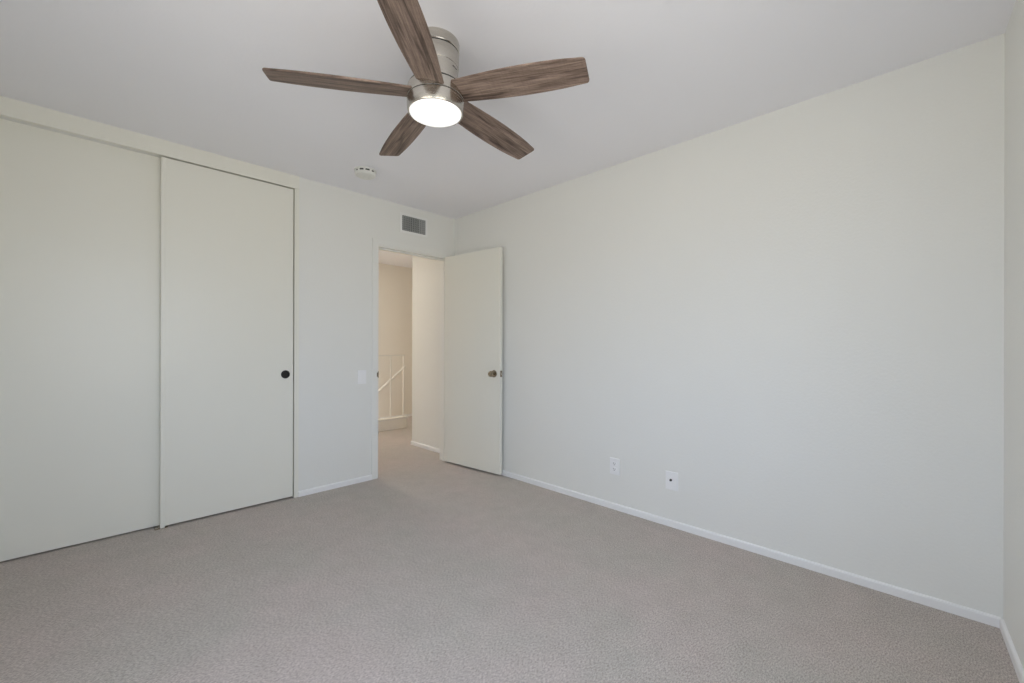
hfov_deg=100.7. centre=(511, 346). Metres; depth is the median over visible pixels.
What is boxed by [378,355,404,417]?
stair railing
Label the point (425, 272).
wall
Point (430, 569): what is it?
floor
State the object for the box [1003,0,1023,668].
wall
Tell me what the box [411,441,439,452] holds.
baseboard
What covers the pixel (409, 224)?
air vent
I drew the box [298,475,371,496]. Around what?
baseboard
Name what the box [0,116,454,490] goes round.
wall
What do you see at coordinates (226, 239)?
door
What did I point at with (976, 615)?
baseboard
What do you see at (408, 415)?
baseboard
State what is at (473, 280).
door
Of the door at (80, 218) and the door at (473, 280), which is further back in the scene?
the door at (473, 280)
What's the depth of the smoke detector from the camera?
3.07 m
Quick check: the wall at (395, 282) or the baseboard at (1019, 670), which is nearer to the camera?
the baseboard at (1019, 670)
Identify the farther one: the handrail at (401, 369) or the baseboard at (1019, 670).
the handrail at (401, 369)
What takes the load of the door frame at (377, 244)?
attached to the wall at (338, 226)
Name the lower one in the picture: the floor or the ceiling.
the floor
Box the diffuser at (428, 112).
[410,99,460,126]
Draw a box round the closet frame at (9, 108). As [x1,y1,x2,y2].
[0,96,298,497]
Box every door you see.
[0,118,160,561]
[160,157,292,528]
[444,247,502,474]
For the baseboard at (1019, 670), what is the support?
attached to the wall at (1013, 530)
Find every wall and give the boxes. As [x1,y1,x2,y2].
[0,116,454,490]
[378,263,411,418]
[412,256,439,448]
[455,33,1004,618]
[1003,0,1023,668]
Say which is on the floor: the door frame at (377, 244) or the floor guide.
the floor guide
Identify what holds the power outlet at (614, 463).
attached to the wall at (794, 314)
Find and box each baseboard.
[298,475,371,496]
[380,414,411,418]
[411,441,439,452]
[500,470,1000,627]
[1000,619,1023,682]
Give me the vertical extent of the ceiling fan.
0.308 m
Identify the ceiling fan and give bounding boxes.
[262,0,588,159]
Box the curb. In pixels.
[378,416,407,431]
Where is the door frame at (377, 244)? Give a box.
[371,238,452,479]
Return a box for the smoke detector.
[354,166,376,179]
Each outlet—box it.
[610,457,619,475]
[666,471,677,490]
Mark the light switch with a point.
(361, 373)
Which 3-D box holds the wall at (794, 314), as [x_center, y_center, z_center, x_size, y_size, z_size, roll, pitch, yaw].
[0.844,-0.069,2.983,4.120,2.440,0.120,0,0,45]
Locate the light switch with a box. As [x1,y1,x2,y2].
[358,370,365,383]
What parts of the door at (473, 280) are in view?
knob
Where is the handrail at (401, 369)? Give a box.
[378,365,405,392]
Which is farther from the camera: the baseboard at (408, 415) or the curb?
the baseboard at (408, 415)
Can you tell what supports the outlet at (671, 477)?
attached to the wall at (794, 314)
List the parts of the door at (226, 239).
finger pull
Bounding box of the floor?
[0,416,1018,682]
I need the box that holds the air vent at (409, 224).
[400,212,426,237]
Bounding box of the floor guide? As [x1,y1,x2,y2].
[154,525,167,529]
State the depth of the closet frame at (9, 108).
2.75 m
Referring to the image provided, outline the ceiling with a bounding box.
[0,0,1015,267]
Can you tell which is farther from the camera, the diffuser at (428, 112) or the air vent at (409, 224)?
the air vent at (409, 224)

